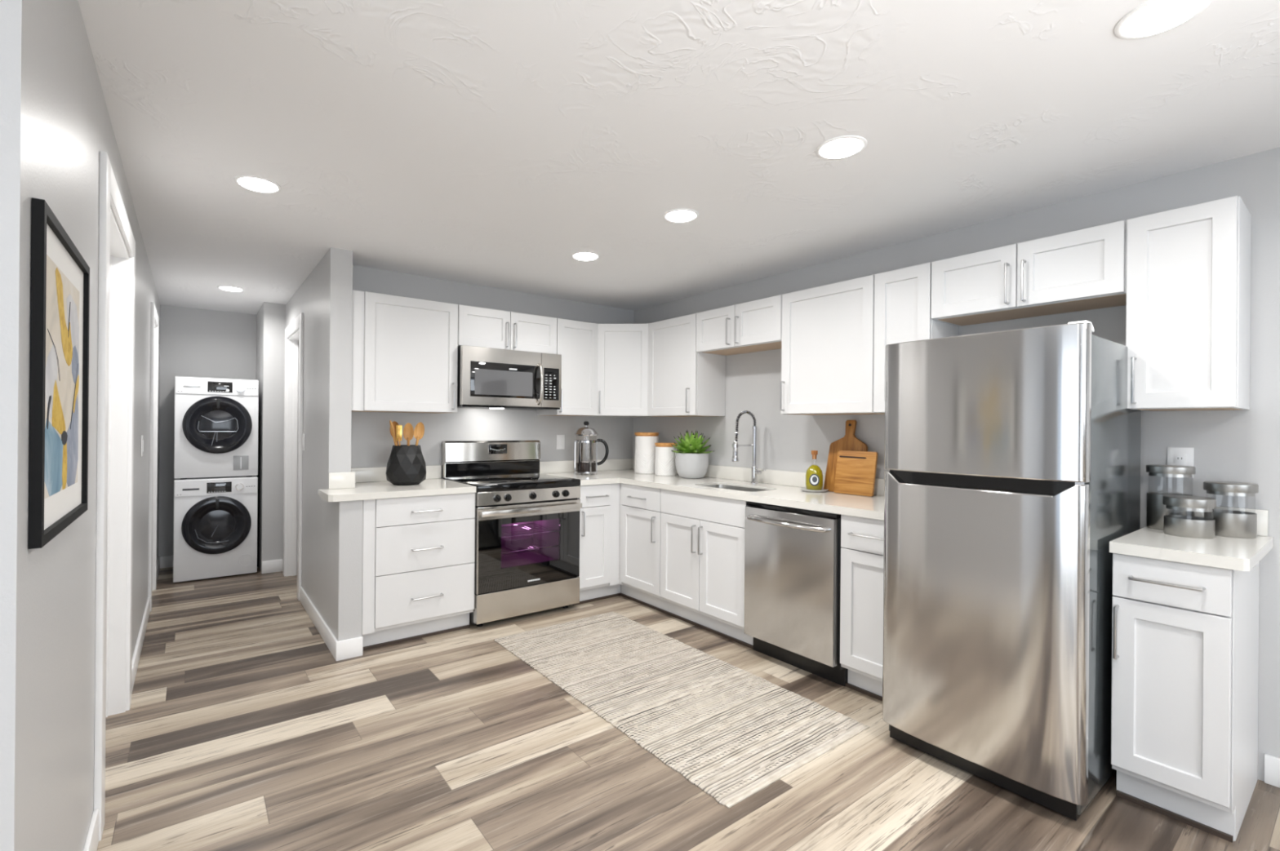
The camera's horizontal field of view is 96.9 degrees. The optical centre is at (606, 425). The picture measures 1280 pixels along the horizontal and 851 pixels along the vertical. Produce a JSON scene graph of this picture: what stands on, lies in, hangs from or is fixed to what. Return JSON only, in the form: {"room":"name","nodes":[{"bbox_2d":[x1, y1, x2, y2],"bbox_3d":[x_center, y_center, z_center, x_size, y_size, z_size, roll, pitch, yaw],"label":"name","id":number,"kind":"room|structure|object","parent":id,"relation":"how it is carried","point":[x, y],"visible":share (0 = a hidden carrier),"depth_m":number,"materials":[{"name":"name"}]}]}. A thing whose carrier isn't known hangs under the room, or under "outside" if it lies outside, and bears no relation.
{"room":"kitchen","nodes":[
{"label":"kitchen","id":0,"kind":"room"},
{"bbox_2d":[0,0,160,850],"bbox_3d":[-2.530,0.105,2.943,0.140,2.338,5.035,1,0,-36],"label":"wall","id":1,"kind":"structure","parent":0,"point":[55,124],"depth_m":1.15,"materials":[{"name":"grey paint"}]},
{"bbox_2d":[28,197,89,549],"bbox_3d":[-1.190,-0.095,1.245,0.017,0.630,0.558,1,0,-36],"label":"framed picture","id":2,"kind":"object","parent":1,"relation":"attached to","point":[60,298],"visible":1,"depth_m":1.17,"materials":[{"name":"black"}]},
{"bbox_2d":[44,254,79,499],"bbox_3d":[-1.187,-0.095,1.240,0.001,0.470,0.398,1,0,-36],"label":"artwork","id":3,"kind":"object","parent":2,"relation":"attached to","point":[62,304],"depth_m":1.22,"materials":[{"name":"multicoloured paper"}]},
{"bbox_2d":[93,151,135,841],"bbox_3d":[-1.933,0.215,2.139,0.158,2.128,1.076,1,0,-36],"label":"door","id":4,"kind":"structure","parent":1,"relation":"in","point":[117,242],"depth_m":2.50,"materials":[{"name":"white paint"}]},
{"bbox_2d":[83,596,150,850],"bbox_3d":[-2.051,1.226,2.403,0.013,0.105,3.613,1,0,-36],"label":"baseboard","id":5,"kind":"structure","parent":1,"relation":"attached to","point":[92,838],"depth_m":2.76,"materials":[{"name":"white paint"}]},
{"bbox_2d":[141,435,143,457],"bbox_3d":[-2.669,0.116,3.260,0.010,0.120,0.075,1,0,-36],"label":"light switch","id":6,"kind":"object","parent":1,"relation":"attached to","point":[142,440],"visible":1,"depth_m":3.24,"materials":[{"name":"white plastic"}]},
{"bbox_2d":[147,302,159,612],"bbox_3d":[-3.372,0.211,4.109,0.158,2.115,0.710,1,0,-36],"label":"door","id":7,"kind":"structure","parent":1,"relation":"in","point":[154,319],"depth_m":4.12,"materials":[{"name":"white paint"}]},
{"bbox_2d":[158,304,256,556],"bbox_3d":[-3.651,0.098,5.335,1.150,2.338,0.150,1,0,-36],"label":"wall","id":8,"kind":"structure","parent":0,"point":[198,343],"depth_m":5.13,"materials":[{"name":"grey paint"}]},
{"bbox_2d":[156,555,283,581],"bbox_3d":[-3.395,1.216,4.986,0.889,0.105,0.725,1,0,-36],"label":"baseboard","id":9,"kind":"structure","parent":8,"relation":"attached to","point":[276,566],"depth_m":4.93,"materials":[{"name":"white paint"}]},
{"bbox_2d":[255,302,285,572],"bbox_3d":[-3.049,0.103,5.242,0.285,2.338,0.710,1,0,-36],"label":"wall","id":10,"kind":"structure","parent":0,"point":[271,317],"depth_m":4.92,"materials":[{"name":"grey paint"}]},
{"bbox_2d":[285,247,363,641],"bbox_3d":[-2.091,0.110,4.071,0.121,2.338,2.312,1,0,-36],"label":"wall","id":11,"kind":"structure","parent":0,"point":[331,563],"depth_m":3.41,"materials":[{"name":"grey paint"}]},
{"bbox_2d":[282,312,303,600],"bbox_3d":[-2.449,0.224,4.542,0.138,2.105,0.900,1,0,-36],"label":"door","id":12,"kind":"structure","parent":11,"relation":"in","point":[294,332],"depth_m":4.80,"materials":[{"name":"white paint"}]},
{"bbox_2d":[302,434,305,450],"bbox_3d":[-2.183,0.118,4.085,0.010,0.120,0.075,1,0,-36],"label":"light switch","id":13,"kind":"object","parent":11,"relation":"attached to","point":[304,435],"visible":1,"depth_m":4.06,"materials":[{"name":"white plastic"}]},
{"bbox_2d":[299,586,363,662],"bbox_3d":[-1.801,1.229,3.652,0.138,0.105,1.310,1,0,-36],"label":"baseboard","id":14,"kind":"structure","parent":11,"relation":"attached to","point":[350,648],"depth_m":3.19,"materials":[{"name":"white paint"}]},
{"bbox_2d":[328,471,355,489],"bbox_3d":[-1.578,0.326,3.379,0.144,0.095,0.020,1,0,-36],"label":"backsplash","id":15,"kind":"structure","parent":11,"relation":"attached to","point":[335,480],"depth_m":3.37,"materials":[{"name":"white stone"}]},
{"bbox_2d":[363,593,1233,843],"bbox_3d":[0.284,1.290,2.513,1.882,0.016,3.168,1,0,-36],"label":"trim","id":16,"kind":"structure","parent":11,"relation":"attached to","point":[1154,808],"depth_m":2.83,"materials":[{"name":"white"}]},
{"bbox_2d":[351,265,634,572],"bbox_3d":[-0.719,0.122,4.486,2.585,2.338,0.120,1,0,-36],"label":"wall","id":17,"kind":"structure","parent":0,"point":[372,442],"depth_m":4.26,"materials":[{"name":"grey paint"}]},
{"bbox_2d":[351,465,441,483],"bbox_3d":[-1.445,0.327,3.868,0.643,0.095,0.019,1,0,-36],"label":"backsplash","id":18,"kind":"structure","parent":17,"relation":"attached to","point":[433,472],"depth_m":3.79,"materials":[{"name":"white stone"}]},
{"bbox_2d":[351,289,457,413],"bbox_3d":[-1.348,-0.456,3.731,0.664,0.733,0.350,1,0,-36],"label":"upper cabinet","id":19,"kind":"object","parent":17,"relation":"attached to","point":[405,349],"visible":0.94,"depth_m":3.61,"materials":[{"name":"white paint"}]},
{"bbox_2d":[457,304,556,354],"bbox_3d":[-0.765,-0.678,4.155,0.772,0.279,0.350,1,0,-36],"label":"upper cabinet","id":20,"kind":"object","parent":17,"relation":"attached to","point":[477,326],"visible":0.89,"depth_m":4.01,"materials":[{"name":"white paint"}]},
{"bbox_2d":[457,345,561,410],"bbox_3d":[-0.742,-0.329,4.119,0.768,0.413,0.436,1,0,-36],"label":"microwave","id":21,"kind":"object","parent":20,"relation":"attached to","point":[488,378],"visible":0.94,"depth_m":3.96,"materials":[{"name":"silver metal"}]},
{"bbox_2d":[556,435,564,449],"bbox_3d":[-0.376,0.134,4.656,0.075,0.120,0.010,1,0,-36],"label":"electrical outlet","id":22,"kind":"object","parent":17,"relation":"attached to","point":[560,438],"visible":1,"depth_m":4.65,"materials":[{"name":"white plastic"}]},
{"bbox_2d":[536,318,598,416],"bbox_3d":[-0.300,-0.447,4.496,0.380,0.733,0.350,1,0,-36],"label":"upper cabinet","id":23,"kind":"object","parent":17,"relation":"attached to","point":[577,342],"visible":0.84,"depth_m":4.39,"materials":[{"name":"white paint"}]},
{"bbox_2d":[536,458,632,474],"bbox_3d":[-0.164,0.338,4.804,0.968,0.095,0.019,1,0,-36],"label":"backsplash","id":24,"kind":"structure","parent":17,"relation":"attached to","point":[548,467],"depth_m":4.71,"materials":[{"name":"white stone"}]},
{"bbox_2d":[595,324,661,417],"bbox_3d":[0.160,-0.444,4.694,0.626,0.732,0.573,1,0,-36],"label":"upper cabinet","id":25,"kind":"object","parent":17,"relation":"attached to","point":[623,348],"visible":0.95,"depth_m":4.49,"materials":[{"name":"white paint"}]},
{"bbox_2d":[78,0,1279,315],"bbox_3d":[-0.960,-1.101,1.257,6.800,0.100,9.900,1,0,-36],"label":"ceiling","id":26,"kind":"structure","parent":0,"point":[492,144],"depth_m":1.95,"materials":[{"name":"white paint"}]},
{"bbox_2d":[217,285,244,291],"bbox_3d":[-2.909,-1.059,4.391,0.176,0.013,0.176,1,0,-36],"label":"recessed light","id":27,"kind":"object","parent":26,"relation":"in","point":[228,288],"visible":1,"depth_m":4.36,"materials":[{"name":"white"}]},
{"bbox_2d":[234,174,281,193],"bbox_3d":[-1.519,-1.049,2.471,0.176,0.013,0.176,1,0,-36],"label":"recessed light","id":28,"kind":"object","parent":26,"relation":"in","point":[253,183],"visible":1,"depth_m":2.45,"materials":[{"name":"white"}]},
{"bbox_2d":[571,251,599,260],"bbox_3d":[-0.128,-1.036,3.474,0.176,0.013,0.176,1,0,-36],"label":"recessed light","id":29,"kind":"object","parent":26,"relation":"in","point":[580,255],"visible":1,"depth_m":3.44,"materials":[{"name":"white"}]},
{"bbox_2d":[662,208,698,222],"bbox_3d":[0.367,-1.033,2.796,0.176,0.013,0.176,1,0,-36],"label":"recessed light","id":30,"kind":"object","parent":26,"relation":"in","point":[677,215],"visible":1,"depth_m":2.77,"materials":[{"name":"white plastic"}]},
{"bbox_2d":[815,135,866,159],"bbox_3d":[0.872,-1.029,2.106,0.176,0.013,0.176,1,0,-36],"label":"recessed light","id":31,"kind":"object","parent":26,"relation":"in","point":[844,146],"visible":1,"depth_m":2.09,"materials":[{"name":"white plastic"}]},
{"bbox_2d":[1114,0,1211,39],"bbox_3d":[1.391,-1.025,1.420,0.176,0.013,0.176,1,0,-36],"label":"recessed light","id":32,"kind":"object","parent":26,"relation":"in","point":[1151,18],"visible":1,"depth_m":1.42,"materials":[{"name":"white plastic"}]},
{"bbox_2d":[96,567,1279,850],"bbox_3d":[-0.980,1.287,1.255,6.800,0.001,9.900,1,0,-36],"label":"floor","id":33,"kind":"structure","parent":0,"point":[242,730],"depth_m":2.12,"materials":[{"name":"wood"}]},
{"bbox_2d":[173,475,257,582],"bbox_3d":[-3.401,0.853,4.934,0.573,0.832,0.660,1,0,-36],"label":"washer","id":34,"kind":"object","parent":33,"relation":"on","point":[215,518],"visible":1,"depth_m":4.68,"materials":[{"name":"white metal"}]},
{"bbox_2d":[173,376,258,479],"bbox_3d":[-3.394,0.020,4.934,0.573,0.832,0.660,1,0,-36],"label":"dryer","id":35,"kind":"object","parent":34,"relation":"on","point":[216,420],"visible":1,"depth_m":4.67,"materials":[{"name":"white metal"}]},
{"bbox_2d":[233,455,248,470],"bbox_3d":[-3.090,0.314,4.792,0.110,0.120,0.003,1,0,-36],"label":"label","id":36,"kind":"object","parent":35,"relation":"attached to","point":[240,462],"depth_m":4.79,"materials":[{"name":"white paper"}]},
{"bbox_2d":[256,412,259,567],"bbox_3d":[-3.146,0.507,5.103,0.023,1.488,0.236,1,0,-36],"label":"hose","id":37,"kind":"object","parent":34,"relation":"attached to","point":[258,476],"visible":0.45,"depth_m":5.03,"materials":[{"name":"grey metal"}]},
{"bbox_2d":[361,493,475,647],"bbox_3d":[-1.266,0.851,3.603,0.664,0.870,0.663,1,0,-36],"label":"base cabinet","id":38,"kind":"object","parent":33,"relation":"on","point":[419,552],"visible":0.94,"depth_m":3.35,"materials":[{"name":"white paint"}]},
{"bbox_2d":[318,478,475,502],"bbox_3d":[-1.343,0.395,3.559,0.842,0.038,0.638,1,0,-36],"label":"countertop","id":39,"kind":"structure","parent":38,"relation":"on","point":[375,490],"depth_m":3.37,"materials":[{"name":"white stone"}]},
{"bbox_2d":[386,444,426,485],"bbox_3d":[-1.290,0.251,3.655,0.256,0.250,0.244,1,0,-36],"label":"utensil crock","id":40,"kind":"object","parent":39,"relation":"on","point":[406,465],"visible":0.96,"depth_m":3.57,"materials":[{"name":"black ceramic"}]},
{"bbox_2d":[389,420,397,445],"bbox_3d":[-1.335,0.156,3.619,0.099,0.383,0.042,0,0,-10],"label":"wooden spoon","id":41,"kind":"object","parent":40,"relation":"in","point":[393,430],"visible":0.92,"depth_m":3.61,"materials":[{"name":"brown wood"}]},
{"bbox_2d":[389,420,395,439],"bbox_3d":[-1.363,0.029,3.614,0.034,0.129,0.045,1,0,-36],"label":"spoon bowl","id":42,"kind":"object","parent":41,"relation":"on","point":[393,430],"depth_m":3.61,"materials":[{"name":"brown wood"}]},
{"bbox_2d":[390,421,399,445],"bbox_3d":[-1.358,0.158,3.665,0.081,0.376,0.022,0,0,-12],"label":"wooden spoon","id":43,"kind":"object","parent":40,"relation":"in","point":[394,424],"visible":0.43,"depth_m":3.66,"materials":[{"name":"brown wood"}]},
{"bbox_2d":[390,421,399,436],"bbox_3d":[-1.365,0.025,3.666,0.065,0.111,0.017,0,0,-19],"label":"spoon bowl","id":44,"kind":"object","parent":43,"relation":"on","point":[394,424],"depth_m":3.66,"materials":[{"name":"brown wood"}]},
{"bbox_2d":[395,425,402,445],"bbox_3d":[-1.311,0.171,3.601,0.052,0.350,0.012,1,0,-33],"label":"spatula","id":45,"kind":"object","parent":40,"relation":"in","point":[398,428],"visible":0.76,"depth_m":3.60,"materials":[{"name":"brown wood"}]},
{"bbox_2d":[403,422,413,445],"bbox_3d":[-1.283,0.163,3.670,0.066,0.365,0.022,0,0,-18],"label":"wooden spoon","id":46,"kind":"object","parent":40,"relation":"in","point":[408,431],"visible":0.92,"depth_m":3.67,"materials":[{"name":"brown wood"}]},
{"bbox_2d":[413,422,424,445],"bbox_3d":[-1.227,0.162,3.669,0.092,0.372,0.021,0,0,-23],"label":"wooden spoon","id":47,"kind":"object","parent":40,"relation":"in","point":[419,431],"visible":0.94,"depth_m":3.67,"materials":[{"name":"brown wood"}]},
{"bbox_2d":[441,440,582,626],"bbox_3d":[-0.671,0.702,4.012,0.772,1.178,0.684,1,0,-36],"label":"electric range","id":48,"kind":"object","parent":33,"relation":"on","point":[526,557],"visible":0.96,"depth_m":3.88,"materials":[{"name":"silver metal"}]},
{"bbox_2d":[444,473,580,492],"bbox_3d":[-0.663,0.397,4.004,0.772,0.045,0.577,1,0,-36],"label":"cooktop","id":49,"kind":"object","parent":48,"relation":"in","point":[494,482],"depth_m":3.88,"materials":[{"name":"black metal"}]},
{"bbox_2d":[475,499,582,595],"bbox_3d":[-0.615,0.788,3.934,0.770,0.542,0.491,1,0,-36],"label":"door","id":50,"kind":"structure","parent":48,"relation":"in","point":[520,545],"depth_m":3.83,"materials":[{"name":"silver metal"}]},
{"bbox_2d":[577,483,620,601],"bbox_3d":[-0.190,0.861,4.389,0.440,0.870,0.663,1,0,-36],"label":"base cabinet","id":51,"kind":"object","parent":33,"relation":"on","point":[599,513],"visible":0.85,"depth_m":4.14,"materials":[{"name":"white paint"}]},
{"bbox_2d":[618,483,668,612],"bbox_3d":[0.444,0.866,4.255,0.663,0.870,0.537,1,0,-36],"label":"base cabinet","id":52,"kind":"object","parent":33,"relation":"on","point":[639,580],"visible":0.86,"depth_m":4.05,"materials":[{"name":"white paint"}]},
{"bbox_2d":[493,611,869,808],"bbox_3d":[0.228,1.292,2.930,0.905,0.010,1.850,1,0,-36],"label":"kitchen rug","id":53,"kind":"object","parent":33,"relation":"on","point":[732,733],"visible":1,"depth_m":2.63,"materials":[{"name":"beige fabric"}]},
{"bbox_2d":[660,488,753,645],"bbox_3d":[0.822,0.869,3.739,0.663,0.868,0.741,1,0,-36],"label":"base cabinet","id":54,"kind":"object","parent":33,"relation":"on","point":[702,537],"visible":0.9,"depth_m":3.53,"materials":[{"name":"white paint"}]},
{"bbox_2d":[743,502,848,687],"bbox_3d":[1.183,0.872,3.181,0.680,0.868,0.574,1,0,-36],"label":"dishwasher","id":55,"kind":"object","parent":33,"relation":"on","point":[793,555],"visible":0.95,"depth_m":2.98,"materials":[{"name":"silver metal"}]},
{"bbox_2d":[840,515,884,697],"bbox_3d":[1.480,0.874,2.837,0.663,0.870,0.325,1,0,-36],"label":"base cabinet","id":56,"kind":"object","parent":33,"relation":"on","point":[862,540],"visible":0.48,"depth_m":2.71,"materials":[{"name":"white paint"}]},
{"bbox_2d":[541,469,884,520],"bbox_3d":[0.645,0.412,3.711,0.987,0.038,2.740,1,0,-36],"label":"countertop","id":57,"kind":"structure","parent":56,"relation":"on","point":[860,506],"depth_m":3.40,"materials":[{"name":"white stone"}]},
{"bbox_2d":[573,421,608,475],"bbox_3d":[-0.136,0.175,4.481,0.233,0.423,0.218,1,0,-36],"label":"press","id":58,"kind":"object","parent":57,"relation":"on","point":[585,466],"visible":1,"depth_m":4.42,"materials":[{"name":"clear glass"}]},
{"bbox_2d":[634,432,658,474],"bbox_3d":[0.332,0.223,4.678,0.200,0.335,0.200,1,0,-40],"label":"ceramic canister","id":59,"kind":"object","parent":57,"relation":"on","point":[645,447],"visible":0.78,"depth_m":4.59,"materials":[{"name":"white ceramic"}]},
{"bbox_2d":[654,442,677,475],"bbox_3d":[0.473,0.264,4.500,0.180,0.255,0.180,1,0,-36],"label":"ceramic canister","id":60,"kind":"object","parent":57,"relation":"on","point":[664,461],"visible":0.91,"depth_m":4.42,"materials":[{"name":"white ceramic"}]},
{"bbox_2d":[671,431,715,479],"bbox_3d":[0.642,0.211,4.274,0.321,0.364,0.337,1,0,-36],"label":"potted succulent","id":61,"kind":"object","parent":57,"relation":"on","point":[691,461],"visible":1,"depth_m":4.19,"materials":[{"name":"green plant"}]},
{"bbox_2d":[701,484,769,491],"bbox_3d":[0.827,0.499,3.661,0.283,0.184,0.498,1,0,-36],"label":"sink","id":62,"kind":"object","parent":57,"relation":"in","point":[722,486],"visible":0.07,"depth_m":3.83,"materials":[{"name":"silver metal"}]},
{"bbox_2d":[731,410,765,484],"bbox_3d":[0.963,0.145,3.811,0.246,0.501,0.127,1,0,-36],"label":"kitchen faucet","id":63,"kind":"object","parent":57,"relation":"on","point":[755,472],"visible":1,"depth_m":3.88,"materials":[{"name":"silver metal"}]},
{"bbox_2d":[800,488,827,492],"bbox_3d":[1.264,0.391,3.449,0.160,0.013,0.160,1,0,-36],"label":"dish","id":64,"kind":"object","parent":57,"relation":"on","point":[802,489],"visible":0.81,"depth_m":3.40,"materials":[{"name":"grey ceramic"}]},
{"bbox_2d":[805,450,822,490],"bbox_3d":[1.265,0.268,3.448,0.100,0.238,0.102,0,0,23],"label":"oil bottle","id":65,"kind":"object","parent":64,"relation":"on","point":[814,474],"visible":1,"depth_m":3.41,"materials":[{"name":"yellow"}]},
{"bbox_2d":[808,474,819,486],"bbox_3d":[1.249,0.325,3.404,0.058,0.072,0.008,0,0,23],"label":"label","id":66,"kind":"object","parent":65,"relation":"on","point":[814,479],"depth_m":3.40,"materials":[{"name":"white paper"}]},
{"bbox_2d":[823,420,867,492],"bbox_3d":[1.427,0.181,3.374,0.061,0.432,0.276,1,0,-36],"label":"cutting board","id":67,"kind":"object","parent":57,"relation":"on","point":[849,442],"visible":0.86,"depth_m":3.40,"materials":[{"name":"brown wood"}]},
{"bbox_2d":[833,450,878,497],"bbox_3d":[1.438,0.272,3.273,0.041,0.250,0.248,1,0,-36],"label":"cutting board","id":68,"kind":"object","parent":57,"relation":"on","point":[855,471],"visible":1,"depth_m":3.26,"materials":[{"name":"brown wood"}]},
{"bbox_2d":[882,320,1141,821],"bbox_3d":[1.649,0.485,2.307,0.824,1.648,0.664,1,0,-36],"label":"refrigerator","id":69,"kind":"object","parent":33,"relation":"on","point":[1012,457],"visible":1,"depth_m":2.00,"materials":[{"name":"silver metal"}]},
{"bbox_2d":[1111,553,1259,841],"bbox_3d":[2.072,0.878,2.026,0.663,0.870,0.284,1,0,-36],"label":"base cabinet","id":70,"kind":"object","parent":33,"relation":"on","point":[1185,637],"visible":0.91,"depth_m":1.85,"materials":[{"name":"white paint"}]},
{"bbox_2d":[1109,526,1273,572],"bbox_3d":[2.095,0.423,2.022,0.638,0.038,0.322,1,0,-36],"label":"countertop","id":71,"kind":"structure","parent":70,"relation":"on","point":[1239,554],"depth_m":1.89,"materials":[{"name":"white stone"}]},
{"bbox_2d":[1146,464,1195,530],"bbox_3d":[2.209,0.280,2.222,0.138,0.248,0.138,1,0,-36],"label":"steel canister","id":72,"kind":"object","parent":71,"relation":"on","point":[1155,514],"visible":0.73,"depth_m":2.20,"materials":[{"name":"grey metal"}]},
{"bbox_2d":[1162,495,1216,538],"bbox_3d":[2.151,0.334,2.093,0.138,0.140,0.138,1,0,-36],"label":"steel canister","id":73,"kind":"object","parent":71,"relation":"on","point":[1189,526],"visible":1,"depth_m":2.05,"materials":[{"name":"grey metal"}]},
{"bbox_2d":[1203,480,1258,538],"bbox_3d":[2.313,0.308,2.102,0.138,0.194,0.138,1,0,-36],"label":"steel canister","id":74,"kind":"object","parent":71,"relation":"on","point":[1228,523],"visible":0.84,"depth_m":2.06,"materials":[{"name":"grey metal"}]},
{"bbox_2d":[675,453,708,479],"bbox_3d":[0.644,0.299,4.275,0.252,0.188,0.252,1,0,-36],"label":"pot","id":75,"kind":"object","parent":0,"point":[688,465],"depth_m":4.18,"materials":[{"name":"ceramic"}]},
{"bbox_2d":[632,146,1279,782],"bbox_3d":[2.467,0.147,2.188,0.150,2.338,7.350,1,0,-36],"label":"wall","id":76,"kind":"structure","parent":0,"point":[1243,446],"depth_m":2.40,"materials":[{"name":"grey paint"}]},
{"bbox_2d":[647,313,725,417],"bbox_3d":[0.591,-0.440,4.338,0.350,0.733,0.531,1,0,-36],"label":"upper cabinet","id":77,"kind":"object","parent":76,"relation":"attached to","point":[682,381],"visible":0.98,"depth_m":4.20,"materials":[{"name":"white paint"}]},
{"bbox_2d":[696,294,782,355],"bbox_3d":[0.963,-0.662,3.830,0.350,0.282,0.724,1,0,-36],"label":"upper cabinet","id":78,"kind":"object","parent":76,"relation":"attached to","point":[755,326],"visible":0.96,"depth_m":3.72,"materials":[{"name":"white paint"}]},
{"bbox_2d":[631,458,884,496],"bbox_3d":[1.037,0.348,3.996,0.019,0.095,2.740,1,0,-36],"label":"backsplash","id":79,"kind":"structure","parent":76,"relation":"attached to","point":[797,479],"depth_m":3.88,"materials":[{"name":"white stone"}]},
{"bbox_2d":[779,275,884,415],"bbox_3d":[1.347,-0.434,3.303,0.350,0.733,0.578,1,0,-36],"label":"upper cabinet","id":80,"kind":"object","parent":76,"relation":"attached to","point":[828,340],"visible":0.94,"depth_m":3.20,"materials":[{"name":"white paint"}]},
{"bbox_2d":[873,262,958,413],"bbox_3d":[1.617,-0.432,2.964,0.313,0.733,0.283,1,0,-36],"label":"upper cabinet","id":81,"kind":"object","parent":76,"relation":"attached to","point":[902,296],"visible":0.53,"depth_m":2.88,"materials":[{"name":"white paint"}]},
{"bbox_2d":[931,220,1126,326],"bbox_3d":[1.901,-0.656,2.546,0.350,0.282,0.722,1,0,-36],"label":"upper cabinet","id":82,"kind":"object","parent":76,"relation":"attached to","point":[1086,268],"visible":0.98,"depth_m":2.43,"materials":[{"name":"white paint"}]},
{"bbox_2d":[1167,447,1193,478],"bbox_3d":[2.303,0.147,2.275,0.010,0.120,0.075,1,0,-36],"label":"electrical outlet","id":83,"kind":"object","parent":76,"relation":"attached to","point":[1183,456],"visible":0.66,"depth_m":2.27,"materials":[{"name":"white plastic"}]},
{"bbox_2d":[1173,453,1186,466],"bbox_3d":[2.301,0.147,2.273,0.004,0.068,0.034,1,0,-36],"label":"receptacle","id":84,"kind":"object","parent":83,"relation":"attached to","point":[1179,459],"depth_m":2.27,"materials":[{"name":"white plastic"}]},
{"bbox_2d":[1125,195,1251,411],"bbox_3d":[2.194,-0.427,2.143,0.350,0.733,0.289,1,0,-36],"label":"upper cabinet","id":85,"kind":"object","parent":76,"relation":"attached to","point":[1188,317],"visible":1,"depth_m":2.05,"materials":[{"name":"white paint"}]},
{"bbox_2d":[1194,506,1268,536],"bbox_3d":[2.342,0.358,2.209,0.019,0.095,0.310,1,0,-36],"label":"backsplash","id":86,"kind":"structure","parent":76,"relation":"attached to","point":[1262,515],"depth_m":2.10,"materials":[{"name":"white stone"}]},
{"bbox_2d":[1264,754,1279,788],"bbox_3d":[3.449,1.271,0.691,0.013,0.105,3.465,1,0,-36],"label":"baseboard","id":87,"kind":"structure","parent":76,"relation":"attached to","point":[1272,764],"depth_m":2.07,"materials":[{"name":"white paint"}]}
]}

